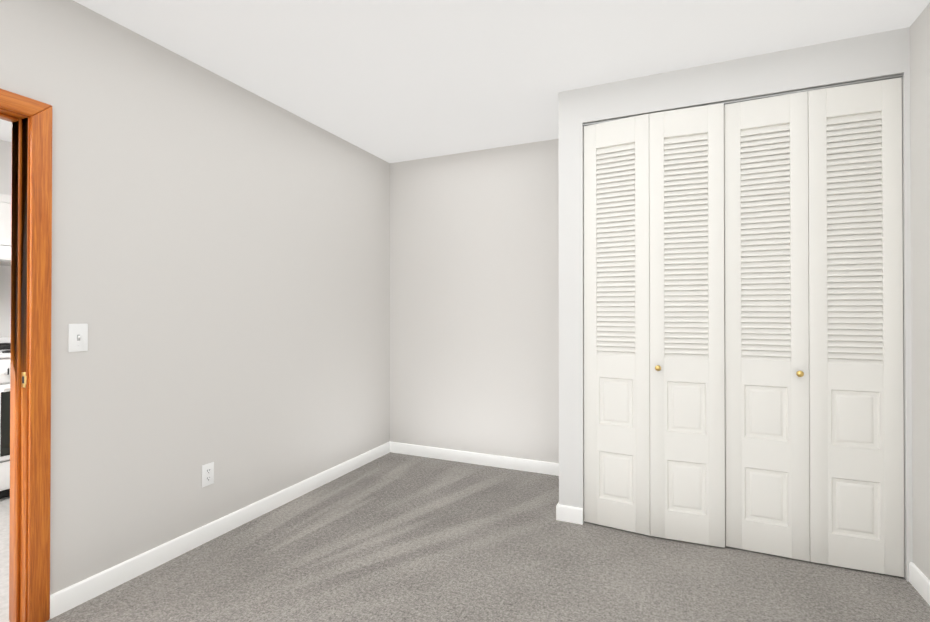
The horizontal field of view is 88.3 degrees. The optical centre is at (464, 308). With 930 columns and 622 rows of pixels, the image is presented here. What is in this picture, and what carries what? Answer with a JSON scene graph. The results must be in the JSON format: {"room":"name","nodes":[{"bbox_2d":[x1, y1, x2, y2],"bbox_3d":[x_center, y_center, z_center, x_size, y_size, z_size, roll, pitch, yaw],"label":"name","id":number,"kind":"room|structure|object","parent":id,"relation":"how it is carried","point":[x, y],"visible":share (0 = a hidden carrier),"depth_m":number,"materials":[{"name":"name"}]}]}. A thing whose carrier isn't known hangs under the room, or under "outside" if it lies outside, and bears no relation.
{"room":"empty bedroom","nodes":[
{"label":"empty bedroom","id":0,"kind":"room"},
{"bbox_2d":[0,496,9,621],"bbox_3d":[-2.773,1.242,2.346,2.387,0.046,5.150,0,0,24],"label":"floor","id":1,"kind":"structure","parent":0,"point":[4,550],"depth_m":2.34,"materials":[{"name":"plastic"}]},
{"bbox_2d":[0,337,10,498],"bbox_3d":[-3.071,0.717,3.411,0.711,1.010,0.764,0,0,24],"label":"stove","id":2,"kind":"object","parent":1,"relation":"on","point":[5,351],"visible":0.19,"depth_m":3.04,"materials":[{"name":"white metal"}]},
{"bbox_2d":[0,140,11,336],"bbox_3d":[-3.811,-0.016,2.814,0.115,2.468,5.150,0,0,24],"label":"wall","id":3,"kind":"structure","parent":0,"point":[5,189],"depth_m":3.56,"materials":[{"name":"white paint"}]},
{"bbox_2d":[0,194,10,245],"bbox_3d":[-3.254,-0.610,3.500,0.347,0.355,0.760,0,0,24],"label":"upper cabinet","id":4,"kind":"object","parent":3,"relation":"attached to","point":[5,220],"depth_m":3.32,"materials":[{"name":"white"}]},
{"bbox_2d":[0,245,10,265],"bbox_3d":[-3.185,-0.372,3.468,0.498,0.116,0.760,0,0,24],"label":"range hood","id":5,"kind":"object","parent":3,"relation":"attached to","point":[5,255],"visible":0.09,"depth_m":3.21,"materials":[{"name":"white metal"}]},
{"bbox_2d":[0,0,389,594],"bbox_3d":[-1.348,-0.017,2.653,0.115,2.468,3.448,0,0,24],"label":"wall","id":6,"kind":"structure","parent":0,"point":[220,266],"depth_m":2.40,"materials":[{"name":"white paint"}]},
{"bbox_2d":[0,88,51,621],"bbox_3d":[-1.875,0.206,1.464,0.147,2.007,0.954,0,0,24],"label":"door frame","id":7,"kind":"structure","parent":6,"relation":"attached to","point":[39,417],"depth_m":1.83,"materials":[{"name":"brown wood"}]},
{"bbox_2d":[21,372,26,387],"bbox_3d":[-1.673,0.272,1.817,0.034,0.058,0.003,0,0,24],"label":"strike plate","id":8,"kind":"object","parent":7,"relation":"attached to","point":[23,379],"visible":1,"depth_m":1.82,"materials":[{"name":"gold metal"}]},
{"bbox_2d":[68,323,87,351],"bbox_3d":[-1.581,0.121,1.963,0.018,0.115,0.070,0,0,24],"label":"light switch","id":9,"kind":"object","parent":6,"relation":"attached to","point":[77,337],"visible":1,"depth_m":1.96,"materials":[{"name":"white plastic"}]},
{"bbox_2d":[202,462,213,486],"bbox_3d":[-1.344,0.870,2.506,0.007,0.115,0.070,0,0,24],"label":"outlet","id":10,"kind":"object","parent":6,"relation":"attached to","point":[207,474],"visible":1,"depth_m":2.50,"materials":[{"name":"white plastic"}]},
{"bbox_2d":[50,441,389,618],"bbox_3d":[-1.130,1.175,2.980,0.013,0.088,2.431,0,0,24],"label":"baseboard","id":11,"kind":"structure","parent":6,"relation":"attached to","point":[77,594],"depth_m":2.40,"materials":[{"name":"white wood"}]},
{"bbox_2d":[0,0,929,162],"bbox_3d":[-1.236,-1.297,1.681,5.748,0.080,5.150,0,0,24],"label":"ceiling","id":12,"kind":"structure","parent":0,"point":[391,81],"depth_m":2.30,"materials":[{"name":"grey paint"}]},
{"bbox_2d":[46,452,929,621],"bbox_3d":[-0.145,1.233,1.182,3.361,0.050,5.150,0,0,24],"label":"floor carpet","id":13,"kind":"object","parent":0,"point":[393,537],"visible":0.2,"depth_m":2.20,"materials":[{"name":"grey carpet"}]},
{"bbox_2d":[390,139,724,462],"bbox_3d":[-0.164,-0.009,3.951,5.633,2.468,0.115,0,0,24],"label":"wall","id":14,"kind":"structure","parent":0,"point":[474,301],"depth_m":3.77,"materials":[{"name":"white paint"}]},
{"bbox_2d":[390,442,558,475],"bbox_3d":[0.102,1.180,3.756,1.611,0.088,0.013,0,0,24],"label":"baseboard","id":15,"kind":"structure","parent":14,"relation":"attached to","point":[535,466],"depth_m":3.75,"materials":[{"name":"white wood"}]},
{"bbox_2d":[558,27,909,522],"bbox_3d":[1.285,-0.018,2.500,1.577,2.468,0.115,0,0,24],"label":"wall","id":16,"kind":"structure","parent":0,"point":[876,55],"depth_m":2.63,"materials":[{"name":"white paint"}]},
{"bbox_2d":[558,504,582,524],"bbox_3d":[0.601,1.173,2.726,0.137,0.088,0.013,0,0,24],"label":"baseboard","id":17,"kind":"structure","parent":16,"relation":"attached to","point":[570,514],"depth_m":2.72,"materials":[{"name":"white wood"}]},
{"bbox_2d":[584,114,649,535],"bbox_3d":[0.835,0.086,2.647,0.352,2.247,0.028,0,0,30],"label":"closet door","id":18,"kind":"structure","parent":16,"relation":"in","point":[616,338],"depth_m":2.63,"materials":[{"name":"white wood"}]},
{"bbox_2d":[649,103,724,547],"bbox_3d":[1.145,0.084,2.478,0.352,2.247,0.064,0,0,21],"label":"closet door","id":19,"kind":"structure","parent":16,"relation":"in","point":[687,349],"depth_m":2.48,"materials":[{"name":"white wood"}]},
{"bbox_2d":[583,74,902,125],"bbox_3d":[1.328,-1.048,2.457,1.418,0.012,0.034,0,0,24],"label":"trim","id":20,"kind":"structure","parent":16,"relation":"attached to","point":[809,89],"depth_m":2.34,"materials":[{"name":"silver metal"}]},
{"bbox_2d":[724,91,809,561],"bbox_3d":[1.480,0.084,2.357,0.352,2.247,0.064,0,0,25],"label":"closet door","id":21,"kind":"structure","parent":16,"relation":"in","point":[767,503],"depth_m":2.36,"materials":[{"name":"white wood"}]},
{"bbox_2d":[808,77,904,576],"bbox_3d":[1.810,0.083,2.230,0.352,2.247,0.028,0,0,22],"label":"closet door","id":22,"kind":"structure","parent":16,"relation":"in","point":[856,395],"depth_m":2.22,"materials":[{"name":"white wood"}]},
{"bbox_2d":[902,71,912,581],"bbox_3d":[1.997,0.079,2.184,0.020,2.270,0.115,0,0,24],"label":"door frame","id":23,"kind":"structure","parent":16,"relation":"attached to","point":[907,351],"depth_m":2.13,"materials":[{"name":"white paint"}]},
{"bbox_2d":[910,3,929,579],"bbox_3d":[1.315,-0.030,0.479,0.115,2.468,5.035,0,0,24],"label":"wall","id":24,"kind":"structure","parent":0,"point":[920,150],"depth_m":2.04,"materials":[{"name":"white paint"}]},
{"bbox_2d":[909,562,929,604],"bbox_3d":[1.130,1.158,0.212,0.013,0.088,4.179,0,0,24],"label":"baseboard","id":25,"kind":"structure","parent":24,"relation":"attached to","point":[919,580],"depth_m":2.03,"materials":[{"name":"white wood"}]},
{"bbox_3d":[0.767,-0.014,3.134,0.115,2.468,0.625,0,0,24],"label":"wall","id":26,"kind":"structure","parent":0,"visible":0},
{"bbox_2d":[556,502,558,519],"bbox_3d":[0.680,1.176,3.088,0.013,0.088,0.740,0,0,24],"label":"baseboard","id":27,"kind":"structure","parent":26,"relation":"attached to","point":[557,511],"depth_m":2.75,"materials":[{"name":"white wood"}]}
]}

